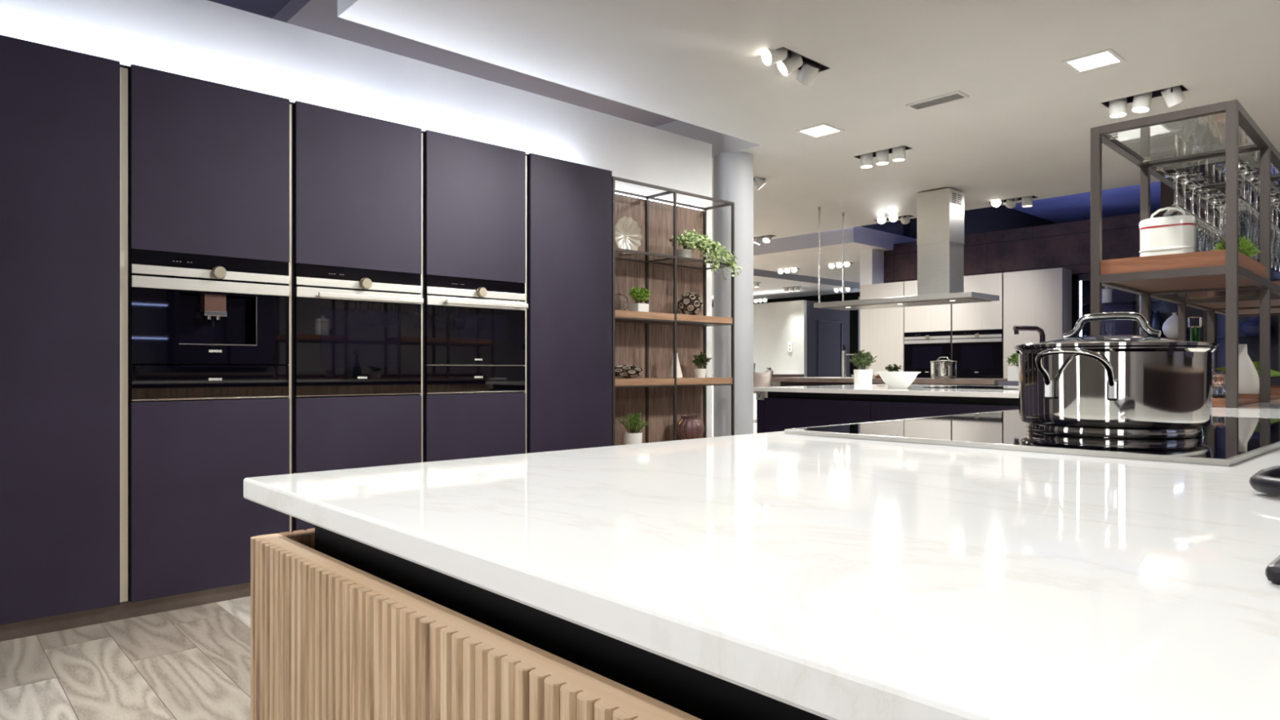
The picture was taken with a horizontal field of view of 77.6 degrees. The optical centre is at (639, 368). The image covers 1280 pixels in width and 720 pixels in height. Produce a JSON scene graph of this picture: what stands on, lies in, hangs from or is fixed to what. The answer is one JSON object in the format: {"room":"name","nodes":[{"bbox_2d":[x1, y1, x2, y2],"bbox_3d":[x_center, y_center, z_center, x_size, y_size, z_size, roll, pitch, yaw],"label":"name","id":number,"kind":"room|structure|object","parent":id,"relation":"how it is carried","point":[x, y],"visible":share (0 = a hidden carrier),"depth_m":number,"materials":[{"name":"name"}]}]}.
{"room":"store","nodes":[
{"label":"store","id":0,"kind":"room"},
{"bbox_2d":[0,0,711,437],"bbox_3d":[-1.552,-0.335,4.001,5.560,2.630,0.120,0,0,-43],"label":"wall","id":1,"kind":"structure","parent":0,"point":[206,40],"depth_m":4.04,"materials":[{"name":"white paint"}]},
{"bbox_2d":[0,429,757,719],"bbox_3d":[1.161,1.030,7.209,20.500,0.100,19.000,0,0,-43],"label":"floor","id":2,"kind":"structure","parent":0,"point":[193,663],"depth_m":2.61,"materials":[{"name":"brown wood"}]},
{"bbox_2d":[0,35,129,641],"bbox_3d":[-2.320,-0.105,2.997,0.639,2.171,0.290,0,0,-43],"label":"tall cabinet","id":3,"kind":"object","parent":2,"relation":"on","point":[64,114],"visible":1,"depth_m":2.96,"materials":[{"name":"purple laminate"}]},
{"bbox_2d":[129,63,293,617],"bbox_3d":[-1.855,-0.105,3.426,0.626,2.171,0.292,0,0,-43],"label":"tall cabinet","id":4,"kind":"object","parent":2,"relation":"on","point":[211,164],"depth_m":3.29,"materials":[{"name":"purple laminate"}]},
{"bbox_2d":[130,248,289,364],"bbox_3d":[-1.845,-0.244,3.396,0.595,0.447,0.289,0,0,-43],"label":"coffee machine","id":5,"kind":"object","parent":4,"relation":"in","point":[176,326],"visible":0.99,"depth_m":3.31,"materials":[{"name":"black glass"}]},
{"bbox_2d":[200,293,226,326],"bbox_3d":[-1.791,-0.246,3.344,0.087,0.136,0.069,0,0,-43],"label":"dispenser","id":6,"kind":"object","parent":5,"relation":"on","point":[213,307],"depth_m":3.33,"materials":[{"name":"grey metal"}]},
{"bbox_2d":[293,100,424,530],"bbox_3d":[-1.393,-0.105,3.855,0.633,2.171,0.290,0,0,-43],"label":"tall cabinet","id":7,"kind":"object","parent":2,"relation":"on","point":[359,180],"visible":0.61,"depth_m":3.72,"materials":[{"name":"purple laminate"}]},
{"bbox_2d":[294,263,423,396],"bbox_3d":[-1.377,-0.172,3.818,0.603,0.592,0.305,0,0,-43],"label":"oven","id":8,"kind":"object","parent":7,"relation":"in","point":[343,347],"visible":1,"depth_m":3.72,"materials":[{"name":"black glass"}]},
{"bbox_2d":[424,129,528,462],"bbox_3d":[-0.931,-0.105,4.281,0.625,2.171,0.292,0,0,-43],"label":"tall cabinet","id":9,"kind":"object","parent":2,"relation":"on","point":[476,193],"depth_m":4.15,"materials":[{"name":"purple laminate"}]},
{"bbox_2d":[424,275,528,365],"bbox_3d":[-0.918,-0.242,4.244,0.590,0.451,0.305,0,0,-43],"label":"oven","id":10,"kind":"object","parent":9,"relation":"in","point":[464,335],"visible":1,"depth_m":4.14,"materials":[{"name":"black glass"}]},
{"bbox_2d":[458,312,506,341],"bbox_3d":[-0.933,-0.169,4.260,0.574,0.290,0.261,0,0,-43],"label":"oven window","id":11,"kind":"structure","parent":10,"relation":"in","point":[473,326],"depth_m":4.18,"materials":[{"name":"black glass"}]},
{"bbox_2d":[250,524,828,719],"bbox_3d":[1.503,0.544,1.689,4.079,0.872,0.976,0,0,-43],"label":"kitchen island","id":12,"kind":"object","parent":2,"relation":"on","point":[343,628],"visible":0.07,"depth_m":0.47,"materials":[{"name":"brown wood"}]},
{"bbox_2d":[243,398,1279,719],"bbox_3d":[1.502,0.085,1.694,4.094,0.044,0.966,0,0,-43],"label":"island countertop","id":13,"kind":"structure","parent":12,"relation":"on","point":[828,578],"depth_m":0.38,"materials":[{"name":"white stone"}]},
{"bbox_2d":[784,409,1279,466],"bbox_3d":[0.666,0.087,1.191,0.804,0.006,0.504,0,0,-43],"label":"induction hob","id":14,"kind":"object","parent":13,"relation":"in","point":[1228,441],"visible":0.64,"depth_m":0.98,"materials":[{"name":"black glass"}]},
{"bbox_2d":[1013,311,1217,438],"bbox_3d":[0.621,0.005,1.050,0.230,0.158,0.291,0,0,13],"label":"stockpot","id":15,"kind":"object","parent":14,"relation":"on","point":[1151,385],"visible":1,"depth_m":0.96,"materials":[{"name":"silver metal"}]},
{"bbox_2d":[1090,99,1279,408],"bbox_3d":[1.937,-0.264,2.597,1.893,0.708,0.304,0,0,-44],"label":"frame","id":16,"kind":"object","parent":13,"relation":"on","point":[1198,142],"visible":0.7,"depth_m":2.07,"materials":[{"name":"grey metal"}]},
{"bbox_2d":[1100,249,1225,275],"bbox_3d":[1.273,-0.259,1.944,0.012,0.038,0.291,0,0,-45],"label":"shelf","id":17,"kind":"object","parent":16,"relation":"on","point":[1208,261],"depth_m":1.93,"materials":[{"name":"brown wood"}]},
{"bbox_2d":[1138,206,1197,257],"bbox_3d":[1.452,-0.342,2.190,0.130,0.207,0.098,0,0,41],"label":"tin","id":18,"kind":"object","parent":16,"relation":"on","point":[1172,234],"visible":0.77,"depth_m":2.15,"materials":[{"name":"white metal"}]},
{"bbox_2d":[1162,172,1189,216],"bbox_3d":[1.619,-0.479,2.406,0.075,0.215,0.075,0,0,-43],"label":"wine glass","id":19,"kind":"object","parent":16,"relation":"hanging from","point":[1175,175],"visible":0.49,"depth_m":2.40,"materials":[{"name":"clear glass"}]},
{"bbox_2d":[1112,274,1253,292],"bbox_3d":[1.436,-0.233,2.105,0.447,0.011,0.262,0,0,-44],"label":"shelf","id":20,"kind":"object","parent":16,"relation":"on","point":[1216,282],"depth_m":2.15,"materials":[{"name":"brown wood"}]},
{"bbox_2d":[1172,177,1198,240],"bbox_3d":[1.696,-0.479,2.481,0.075,0.215,0.075,0,0,-43],"label":"wine glass","id":21,"kind":"object","parent":16,"relation":"hanging from","point":[1183,181],"visible":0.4,"depth_m":2.47,"materials":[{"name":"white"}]},
{"bbox_2d":[1180,183,1206,252],"bbox_3d":[1.773,-0.479,2.557,0.075,0.215,0.075,0,0,-43],"label":"wine glass","id":22,"kind":"object","parent":16,"relation":"hanging from","point":[1202,227],"visible":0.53,"depth_m":2.53,"materials":[{"name":"white"}]},
{"bbox_2d":[1187,316,1203,341],"bbox_3d":[1.668,-0.037,2.391,0.080,0.236,0.080,0,0,-45],"label":"bottle","id":23,"kind":"object","parent":16,"relation":"on","point":[1195,323],"visible":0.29,"depth_m":2.38,"materials":[{"name":"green glass"}]},
{"bbox_2d":[1187,189,1213,251],"bbox_3d":[1.844,-0.479,2.627,0.075,0.215,0.075,0,0,-43],"label":"wine glass","id":24,"kind":"object","parent":16,"relation":"hanging from","point":[1209,236],"visible":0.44,"depth_m":2.60,"materials":[{"name":"white"}]},
{"bbox_2d":[1195,194,1220,250],"bbox_3d":[1.927,-0.479,2.708,0.075,0.215,0.075,0,0,-43],"label":"wine glass","id":25,"kind":"object","parent":16,"relation":"hanging from","point":[1215,239],"visible":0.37,"depth_m":2.68,"materials":[{"name":"white"}]},
{"bbox_2d":[1212,371,1225,398],"bbox_3d":[1.596,0.044,2.193,0.077,0.074,0.077,0,0,-43],"label":"glass jar","id":26,"kind":"object","parent":16,"relation":"on","point":[1218,377],"visible":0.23,"depth_m":2.17,"materials":[{"name":"white"}]},
{"bbox_2d":[1211,233,1259,257],"bbox_3d":[1.614,-0.302,2.160,0.126,0.129,0.115,0,0,-43],"label":"grass plant","id":27,"kind":"object","parent":16,"relation":"on","point":[1246,247],"visible":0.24,"depth_m":2.13,"materials":[{"name":"green plant"}]},
{"bbox_2d":[1212,394,1259,406],"bbox_3d":[1.436,0.079,2.105,0.447,0.019,0.262,0,0,-44],"label":"tray","id":28,"kind":"object","parent":16,"relation":"on","point":[1242,398],"depth_m":2.06,"materials":[{"name":"brown wood"}]},
{"bbox_2d":[1220,162,1253,240],"bbox_3d":[1.717,-0.479,2.292,0.075,0.215,0.075,0,0,-43],"label":"wine glass","id":29,"kind":"object","parent":16,"relation":"hanging from","point":[1245,211],"visible":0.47,"depth_m":2.26,"materials":[{"name":"clear glass"}]},
{"bbox_2d":[1195,299,1279,308],"bbox_3d":[2.104,-0.233,2.761,0.447,0.011,0.262,0,0,-44],"label":"shelf","id":30,"kind":"object","parent":16,"relation":"on","point":[1274,304],"depth_m":2.83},
{"bbox_2d":[1238,168,1258,243],"bbox_3d":[1.794,-0.479,2.367,0.075,0.215,0.075,0,0,-43],"label":"wine glass","id":31,"kind":"object","parent":16,"relation":"hanging from","point":[1254,231],"visible":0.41,"depth_m":2.34,"materials":[{"name":"white"}]},
{"bbox_2d":[1238,344,1259,394],"bbox_3d":[1.738,0.005,2.299,0.082,0.152,0.082,0,0,-43],"label":"bottle vase","id":32,"kind":"object","parent":16,"relation":"on","point":[1248,376],"visible":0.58,"depth_m":2.27,"materials":[{"name":"white ceramic"}]},
{"bbox_2d":[1238,175,1259,248],"bbox_3d":[1.871,-0.479,2.443,0.075,0.215,0.075,0,0,-43],"label":"wine glass","id":33,"kind":"object","parent":16,"relation":"hanging from","point":[1249,179],"visible":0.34,"depth_m":2.44,"materials":[{"name":"white"}]},
{"bbox_2d":[1238,251,1265,278],"bbox_3d":[1.531,-0.259,2.001,0.437,0.038,0.010,0,0,-45],"label":"shelf","id":34,"kind":"object","parent":16,"relation":"on","point":[1247,266],"depth_m":1.98,"materials":[{"name":"brown wood"}]},
{"bbox_2d":[1224,308,1279,314],"bbox_3d":[2.438,-0.233,3.089,0.447,0.011,0.262,0,0,-44],"label":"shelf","id":35,"kind":"object","parent":16,"relation":"on","point":[1273,311],"depth_m":3.15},
{"bbox_2d":[1238,391,1279,399],"bbox_3d":[1.770,0.079,2.433,0.447,0.019,0.262,0,0,-44],"label":"tray","id":36,"kind":"object","parent":16,"relation":"on","point":[1273,394],"depth_m":2.44,"materials":[{"name":"brown wood"}]},
{"bbox_2d":[1254,191,1279,259],"bbox_3d":[2.102,-0.479,2.670,0.075,0.215,0.075,0,0,-43],"label":"wine glass","id":37,"kind":"object","parent":16,"relation":"hanging from","point":[1277,246],"visible":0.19,"depth_m":2.64,"materials":[{"name":"white"}]},
{"bbox_2d":[1265,555,1279,583],"bbox_3d":[0.398,0.086,0.319,0.182,0.008,0.207,0,0,-43],"label":"handle","id":38,"kind":"object","parent":13,"relation":"on","point":[1272,571],"visible":1,"depth_m":0.33,"materials":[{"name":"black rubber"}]},
{"bbox_2d":[528,152,612,453],"bbox_3d":[-0.483,-0.105,4.697,0.598,2.171,0.290,0,0,-43],"label":"tall cabinet","id":39,"kind":"object","parent":2,"relation":"on","point":[570,204],"visible":0.47,"depth_m":4.56,"materials":[{"name":"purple laminate"}]},
{"bbox_2d":[612,176,734,445],"bbox_3d":[0.149,-0.091,5.288,1.120,2.142,0.293,0,0,-43],"label":"open shelving","id":40,"kind":"object","parent":2,"relation":"on","point":[647,341],"depth_m":5.40,"materials":[{"name":"brown metal"}]},
{"bbox_2d":[614,293,628,310],"bbox_3d":[-0.133,-0.413,5.001,0.124,0.112,0.124,0,0,-43],"label":"vase","id":41,"kind":"object","parent":40,"relation":"on","point":[621,302],"visible":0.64,"depth_m":4.95,"materials":[{"name":"white ceramic"}]},
{"bbox_2d":[614,216,642,250],"bbox_3d":[-0.085,-0.846,5.052,0.238,0.233,0.090,0,0,-43],"label":"shell dish","id":42,"kind":"object","parent":40,"relation":"on","point":[628,236],"visible":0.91,"depth_m":5.07,"materials":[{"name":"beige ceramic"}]},
{"bbox_2d":[614,364,643,377],"bbox_3d":[-0.083,0.017,5.036,0.231,0.087,0.158,0,0,-34],"label":"bowl","id":43,"kind":"object","parent":40,"relation":"on","point":[626,368],"visible":0.92,"depth_m":4.98,"materials":[{"name":"brown"}]},
{"bbox_2d":[617,413,648,444],"bbox_3d":[-0.051,0.386,5.048,0.163,0.227,0.215,0,0,-43],"label":"potted herb","id":44,"kind":"object","parent":40,"relation":"on","point":[631,437],"visible":1,"depth_m":5.03,"materials":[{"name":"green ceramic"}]},
{"bbox_2d":[622,431,642,444],"bbox_3d":[-0.046,0.452,5.054,0.124,0.095,0.124,0,0,-43],"label":"pot","id":45,"kind":"object","parent":44,"relation":"attached to","point":[628,437],"depth_m":5.00,"materials":[{"name":"white ceramic"}]},
{"bbox_2d":[627,286,650,311],"bbox_3d":[-0.006,-0.445,5.110,0.138,0.176,0.139,0,0,15],"label":"basil plant","id":46,"kind":"object","parent":40,"relation":"on","point":[636,295],"visible":0.98,"depth_m":5.09,"materials":[{"name":"green plant"}]},
{"bbox_2d":[677,292,702,315],"bbox_3d":[0.342,-0.442,5.443,0.169,0.164,0.171,0,0,-43],"label":"ball","id":47,"kind":"object","parent":40,"relation":"on","point":[688,295],"visible":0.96,"depth_m":5.39,"materials":[{"name":"brown"}]},
{"bbox_2d":[676,414,704,439],"bbox_3d":[0.344,0.410,5.443,0.203,0.182,0.203,0,0,-43],"label":"ribbed vase","id":48,"kind":"object","parent":40,"relation":"on","point":[690,426],"visible":0.84,"depth_m":5.37,"materials":[{"name":"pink ceramic"}]},
{"bbox_2d":[691,351,711,377],"bbox_3d":[0.417,-0.031,5.505,0.142,0.186,0.137,0,0,27],"label":"potted herb","id":49,"kind":"object","parent":40,"relation":"on","point":[699,373],"visible":1,"depth_m":5.49,"materials":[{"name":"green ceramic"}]},
{"bbox_2d":[668,229,742,279],"bbox_3d":[0.448,-0.776,5.412,0.619,0.344,0.252,0,0,-43],"label":"trailing plant","id":50,"kind":"object","parent":40,"relation":"on","point":[690,241],"visible":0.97,"depth_m":5.33,"materials":[{"name":"green plant"}]},
{"bbox_2d":[713,151,753,436],"bbox_3d":[0.705,-0.310,6.009,0.300,2.580,0.300,0,0,-43],"label":"round column","id":51,"kind":"structure","parent":2,"relation":"on","point":[733,171],"depth_m":5.88,"materials":[{"name":"grey paint"}]},
{"bbox_2d":[711,373,804,432],"bbox_3d":[1.387,0.532,13.073,0.800,0.895,2.580,0,0,-43],"label":"bar table","id":52,"kind":"object","parent":2,"relation":"on","point":[775,384],"visible":0.17,"depth_m":12.24,"materials":[{"name":"white paint"}]},
{"bbox_2d":[753,369,773,422],"bbox_3d":[1.673,0.496,11.608,0.438,0.972,0.510,0,0,30],"label":"bar stool","id":53,"kind":"object","parent":2,"relation":"on","point":[760,380],"visible":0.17,"depth_m":11.76,"materials":[{"name":"beige"}]},
{"bbox_2d":[860,281,905,374],"bbox_3d":[3.299,-0.075,10.626,0.280,2.110,0.650,0,0,-43],"label":"tall cabinet","id":54,"kind":"object","parent":2,"relation":"on","point":[882,330],"visible":0.43,"depth_m":10.51,"materials":[{"name":"beige"}]},
{"bbox_2d":[755,391,1018,433],"bbox_3d":[1.815,0.557,4.603,1.441,0.846,1.748,0,0,-43],"label":"kitchen island","id":55,"kind":"object","parent":2,"relation":"on","point":[778,411],"visible":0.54,"depth_m":4.29,"materials":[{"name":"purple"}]},
{"bbox_2d":[753,383,1018,398],"bbox_3d":[1.822,0.122,4.604,1.470,0.024,1.780,0,0,-43],"label":"island countertop","id":56,"kind":"structure","parent":55,"relation":"on","point":[882,388],"depth_m":4.23,"materials":[{"name":"white stone"}]},
{"bbox_2d":[848,348,877,385],"bbox_3d":[1.511,-0.013,5.420,0.181,0.245,0.188,0,0,-13],"label":"rosemary plant","id":57,"kind":"object","parent":56,"relation":"on","point":[862,376],"visible":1,"depth_m":5.38,"materials":[{"name":"green plant"}]},
{"bbox_2d":[875,371,921,388],"bbox_3d":[1.461,0.063,4.501,0.246,0.093,0.246,0,0,-43],"label":"bowl","id":58,"kind":"object","parent":56,"relation":"on","point":[893,380],"visible":1,"depth_m":4.43,"materials":[{"name":"white ceramic"}]},
{"bbox_2d":[923,386,1018,389],"bbox_3d":[2.106,0.107,4.437,0.520,0.005,0.850,0,0,-43],"label":"cooktop","id":59,"kind":"object","parent":56,"relation":"in","point":[940,387],"visible":0.5,"depth_m":4.51,"materials":[{"name":"black glass"}]},
{"bbox_2d":[1013,325,1045,342],"bbox_3d":[1.871,-0.049,3.803,0.161,0.318,0.052,0,0,-5],"label":"tap","id":60,"kind":"object","parent":56,"relation":"on","point":[1015,328],"visible":0.4,"depth_m":3.80,"materials":[{"name":"grey metal"}]},
{"bbox_2d":[780,382,997,386],"bbox_3d":[2.480,0.555,7.632,0.890,0.850,2.130,0,0,-43],"label":"kitchen island","id":61,"kind":"object","parent":2,"relation":"on","point":[782,384],"visible":0.07,"depth_m":7.73,"materials":[{"name":"black wood"}]},
{"bbox_2d":[770,377,1007,384],"bbox_3d":[2.469,0.110,7.636,1.000,0.040,2.270,0,0,-43],"label":"island countertop","id":62,"kind":"structure","parent":61,"relation":"on","point":[835,380],"depth_m":7.22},
{"bbox_2d":[930,356,956,378],"bbox_3d":[2.762,-0.010,7.246,0.291,0.200,0.230,0,0,-25],"label":"stockpot","id":63,"kind":"object","parent":62,"relation":"on","point":[940,369],"visible":1,"depth_m":7.15,"materials":[{"name":"silver metal"}]},
{"bbox_2d":[1006,352,1018,381],"bbox_3d":[3.150,-0.032,6.524,0.255,0.263,0.266,0,0,17],"label":"potted herb","id":64,"kind":"object","parent":62,"relation":"on","point":[1012,371],"visible":0.24,"depth_m":6.52,"materials":[{"name":"white ceramic"}]},
{"bbox_2d":[904,280,952,360],"bbox_3d":[3.737,-0.075,10.152,0.280,2.110,0.640,0,0,-43],"label":"tall cabinet","id":65,"kind":"object","parent":2,"relation":"on","point":[939,317],"visible":0.29,"depth_m":10.07,"materials":[{"name":"beige wood"}]},
{"bbox_2d":[904,330,951,377],"bbox_3d":[3.707,-0.172,10.138,0.305,0.592,0.616,0,0,-43],"label":"oven","id":66,"kind":"object","parent":65,"relation":"in","point":[921,348],"visible":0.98,"depth_m":10.08,"materials":[{"name":"black glass"}]},
{"bbox_2d":[952,272,1003,378],"bbox_3d":[4.166,-0.075,9.689,0.280,2.110,0.623,0,0,-43],"label":"tall cabinet","id":67,"kind":"object","parent":2,"relation":"on","point":[978,315],"visible":0.3,"depth_m":9.55,"materials":[{"name":"beige wood"}]},
{"bbox_2d":[951,328,1002,378],"bbox_3d":[4.136,-0.172,9.674,0.305,0.592,0.601,0,0,-43],"label":"oven","id":68,"kind":"object","parent":67,"relation":"in","point":[982,357],"visible":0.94,"depth_m":9.58,"materials":[{"name":"black glass"}]},
{"bbox_2d":[1003,267,1071,378],"bbox_3d":[4.599,-0.075,9.221,0.280,2.110,0.652,0,0,-43],"label":"tall cabinet","id":69,"kind":"object","parent":2,"relation":"on","point":[1041,298],"visible":0.44,"depth_m":9.11,"materials":[{"name":"beige wood"}]},
{"bbox_2d":[1077,273,1138,336],"bbox_3d":[5.325,-0.070,8.951,0.422,2.000,0.600,0,0,-43],"label":"display cabinet","id":70,"kind":"object","parent":2,"relation":"on","point":[1122,301],"visible":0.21,"depth_m":9.05,"materials":[{"name":"black"}]},
{"bbox_2d":[1081,301,1136,306],"bbox_3d":[5.335,-0.731,8.961,0.365,0.008,0.574,0,0,-43],"label":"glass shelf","id":71,"kind":"object","parent":70,"relation":"attached to","point":[1113,303],"depth_m":8.99,"materials":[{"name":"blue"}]},
{"bbox_2d":[1138,294,1205,341],"bbox_3d":[5.735,-0.070,8.508,0.422,2.000,0.600,0,0,-43],"label":"display cabinet","id":72,"kind":"object","parent":2,"relation":"on","point":[1165,308],"visible":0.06,"depth_m":8.62,"materials":[{"name":"black"}]},
{"bbox_2d":[1150,311,1163,337],"bbox_3d":[5.642,-0.475,8.713,0.156,0.310,0.156,0,0,-43],"label":"vase","id":73,"kind":"object","parent":72,"relation":"on","point":[1156,320],"visible":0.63,"depth_m":8.66,"materials":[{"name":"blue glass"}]},
{"bbox_2d":[1161,312,1177,338],"bbox_3d":[5.682,-0.458,8.464,0.220,0.275,0.220,0,0,-43],"label":"round vase","id":74,"kind":"object","parent":72,"relation":"on","point":[1170,327],"visible":0.73,"depth_m":8.42,"materials":[{"name":"white ceramic"}]},
{"bbox_2d":[1205,280,1279,386],"bbox_3d":[6.146,-0.070,8.065,0.422,2.000,0.600,0,0,-43],"label":"display cabinet","id":75,"kind":"object","parent":2,"relation":"on","point":[1252,342],"visible":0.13,"depth_m":8.17,"materials":[{"name":"black"}]},
{"bbox_2d":[1215,336,1278,339],"bbox_3d":[6.156,-0.316,8.074,0.365,0.008,0.574,0,0,-43],"label":"glass shelf","id":76,"kind":"object","parent":75,"relation":"attached to","point":[1216,337],"depth_m":8.11,"materials":[{"name":"blue"}]},
{"bbox_2d":[1238,315,1273,336],"bbox_3d":[6.151,-0.420,7.958,0.288,0.200,0.288,0,0,-43],"label":"glass bowl","id":77,"kind":"object","parent":75,"relation":"on","point":[1250,327],"visible":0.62,"depth_m":7.90,"materials":[{"name":"blue glass"}]},
{"bbox_2d":[271,0,676,127],"bbox_3d":[-1.190,-2.020,5.774,2.900,0.100,2.910,0,0,-43],"label":"ceiling","id":78,"kind":"structure","parent":0,"point":[318,15],"depth_m":5.04,"materials":[{"name":"grey paint"}]},
{"bbox_2d":[208,0,1160,235],"bbox_3d":[1.161,-2.770,7.209,20.500,0.100,19.000,0,0,-43],"label":"ceiling","id":79,"kind":"structure","parent":0,"point":[1122,201],"depth_m":13.05,"materials":[{"name":"white paint"}]},
{"bbox_2d":[711,300,807,377],"bbox_3d":[1.697,-0.185,17.374,0.100,2.330,4.610,0,0,-43],"label":"wall","id":80,"kind":"structure","parent":0,"point":[776,325],"depth_m":16.06,"materials":[{"name":"paint"}]},
{"bbox_2d":[711,268,860,303],"bbox_3d":[0.899,-1.670,15.960,6.206,0.140,4.801,0,0,-43],"label":"ceiling","id":81,"kind":"structure","parent":0,"point":[771,282],"depth_m":15.40,"materials":[{"name":"white paint"}]},
{"bbox_2d":[753,292,860,377],"bbox_3d":[8.719,-0.870,14.207,0.100,3.700,19.000,0,0,-43],"label":"wall","id":82,"kind":"structure","parent":0,"point":[852,295],"depth_m":18.32,"materials":[{"name":"black paint"}]},
{"bbox_2d":[337,0,1279,239],"bbox_3d":[2.302,-1.785,4.380,6.430,0.370,11.700,0,0,-43],"label":"ceiling","id":83,"kind":"structure","parent":0,"point":[1027,118],"depth_m":4.32,"materials":[{"name":"paint"}]},
{"bbox_2d":[760,46,830,86],"bbox_3d":[0.795,-1.618,4.149,0.448,0.203,0.163,0,0,-43],"label":"track spotlight","id":84,"kind":"object","parent":83,"relation":"in","point":[788,61],"visible":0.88,"depth_m":4.12,"materials":[{"name":"grey metal"}]},
{"bbox_2d":[795,123,844,137],"bbox_3d":[1.208,-1.597,5.342,0.230,0.006,0.230,0,0,-43],"label":"recessed light","id":85,"kind":"object","parent":83,"relation":"in","point":[824,129],"visible":1,"depth_m":5.34,"materials":[{"name":"white plastic"}]},
{"bbox_2d":[801,124,839,136],"bbox_3d":[1.208,-1.597,5.342,0.190,0.003,0.190,0,0,-43],"label":"diffuser","id":86,"kind":"object","parent":85,"relation":"attached to","point":[817,130],"depth_m":5.34,"materials":[{"name":"white plastic"}]},
{"bbox_2d":[854,145,911,168],"bbox_3d":[1.796,-1.620,5.896,0.124,0.200,0.414,0,0,-43],"label":"track light","id":87,"kind":"object","parent":83,"relation":"in","point":[898,153],"visible":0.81,"depth_m":5.86,"materials":[{"name":"grey metal"}]},
{"bbox_2d":[875,214,913,224],"bbox_3d":[2.697,-1.625,8.467,0.216,0.190,0.414,0,0,-43],"label":"track light","id":88,"kind":"object","parent":83,"relation":"in","point":[905,220],"visible":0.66,"depth_m":8.40,"materials":[{"name":"grey metal"}]},
{"bbox_2d":[813,187,999,310],"bbox_3d":[2.456,-1.098,7.467,0.550,1.002,1.580,0,0,-43],"label":"range hood","id":89,"kind":"object","parent":83,"relation":"hanging from","point":[940,212],"visible":1,"depth_m":7.10,"materials":[{"name":"metal"}]},
{"bbox_2d":[905,90,968,111],"bbox_3d":[1.767,-1.594,4.738,0.130,0.012,0.330,0,0,-43],"label":"ceiling vent","id":90,"kind":"object","parent":83,"relation":"in","point":[956,95],"visible":1,"depth_m":4.72,"materials":[{"name":"white metal"}]},
{"bbox_2d":[989,195,1037,208],"bbox_3d":[3.531,-1.620,7.543,0.214,0.200,0.414,0,0,-43],"label":"track light","id":91,"kind":"object","parent":83,"relation":"in","point":[1027,202],"visible":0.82,"depth_m":7.54,"materials":[{"name":"grey metal"}]},
{"bbox_2d":[1062,48,1125,73],"bbox_3d":[2.356,-1.597,4.135,0.230,0.006,0.230,0,0,-43],"label":"recessed light","id":92,"kind":"object","parent":83,"relation":"in","point":[1107,57],"visible":1,"depth_m":4.12,"materials":[{"name":"white plastic"}]},
{"bbox_2d":[1067,51,1119,71],"bbox_3d":[2.356,-1.597,4.135,0.190,0.003,0.190,0,0,-43],"label":"diffuser","id":93,"kind":"object","parent":92,"relation":"attached to","point":[1097,60],"depth_m":4.12,"materials":[{"name":"white plastic"}]},
{"bbox_2d":[1101,84,1187,118],"bbox_3d":[2.968,-1.615,4.690,0.146,0.210,0.414,0,0,-43],"label":"track spotlight","id":94,"kind":"object","parent":83,"relation":"in","point":[1173,95],"visible":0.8,"depth_m":4.66,"materials":[{"name":"grey metal"}]},
{"bbox_2d":[1160,181,1279,280],"bbox_3d":[5.234,-1.260,7.027,2.330,0.800,0.520,0,0,-43],"label":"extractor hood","id":95,"kind":"object","parent":83,"relation":"hanging from","point":[1166,192],"visible":0.02,"depth_m":6.39,"materials":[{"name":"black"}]},
{"bbox_2d":[711,226,916,282],"bbox_3d":[4.285,-1.710,13.270,6.680,0.220,2.550,0,0,-43],"label":"ceiling","id":96,"kind":"structure","parent":0,"point":[801,252],"depth_m":10.96,"materials":[{"name":"white paint"}]},
{"bbox_2d":[807,300,849,377],"bbox_3d":[3.830,-0.185,16.249,1.500,2.330,0.080,0,0,-43],"label":"wall","id":97,"kind":"structure","parent":0,"point":[829,332],"depth_m":16.17,"materials":[{"name":"black paint"}]},
{"bbox_2d":[817,320,842,377],"bbox_3d":[3.881,0.005,16.230,0.850,1.950,0.018,0,0,-43],"label":"door frame","id":98,"kind":"structure","parent":97,"relation":"in","point":[819,321],"depth_m":15.95,"materials":[{"name":"black wood"}]},
{"bbox_2d":[859,248,884,284],"bbox_3d":[3.222,-1.385,10.871,0.500,0.509,0.185,0,0,-43],"label":"wall","id":99,"kind":"structure","parent":0,"point":[871,260],"depth_m":10.71,"materials":[{"name":"white paint"}]},
{"bbox_2d":[902,204,1057,239],"bbox_3d":[5.818,-0.870,13.115,5.640,3.700,0.100,0,0,-43],"label":"wall partition","id":100,"kind":"structure","parent":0,"point":[991,219],"depth_m":12.98,"materials":[{"name":"black"}]},
{"bbox_2d":[884,210,1160,283],"bbox_3d":[6.668,-1.380,7.326,0.160,0.600,9.690,0,0,-43],"label":"wall","id":101,"kind":"structure","parent":0,"point":[1067,245],"depth_m":9.37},
{"bbox_2d":[1071,275,1078,336],"bbox_3d":[6.983,-0.350,7.618,0.100,2.660,9.690,0,0,-43],"label":"wall","id":102,"kind":"structure","parent":0,"point":[1074,278],"depth_m":9.49,"materials":[{"name":"black"}]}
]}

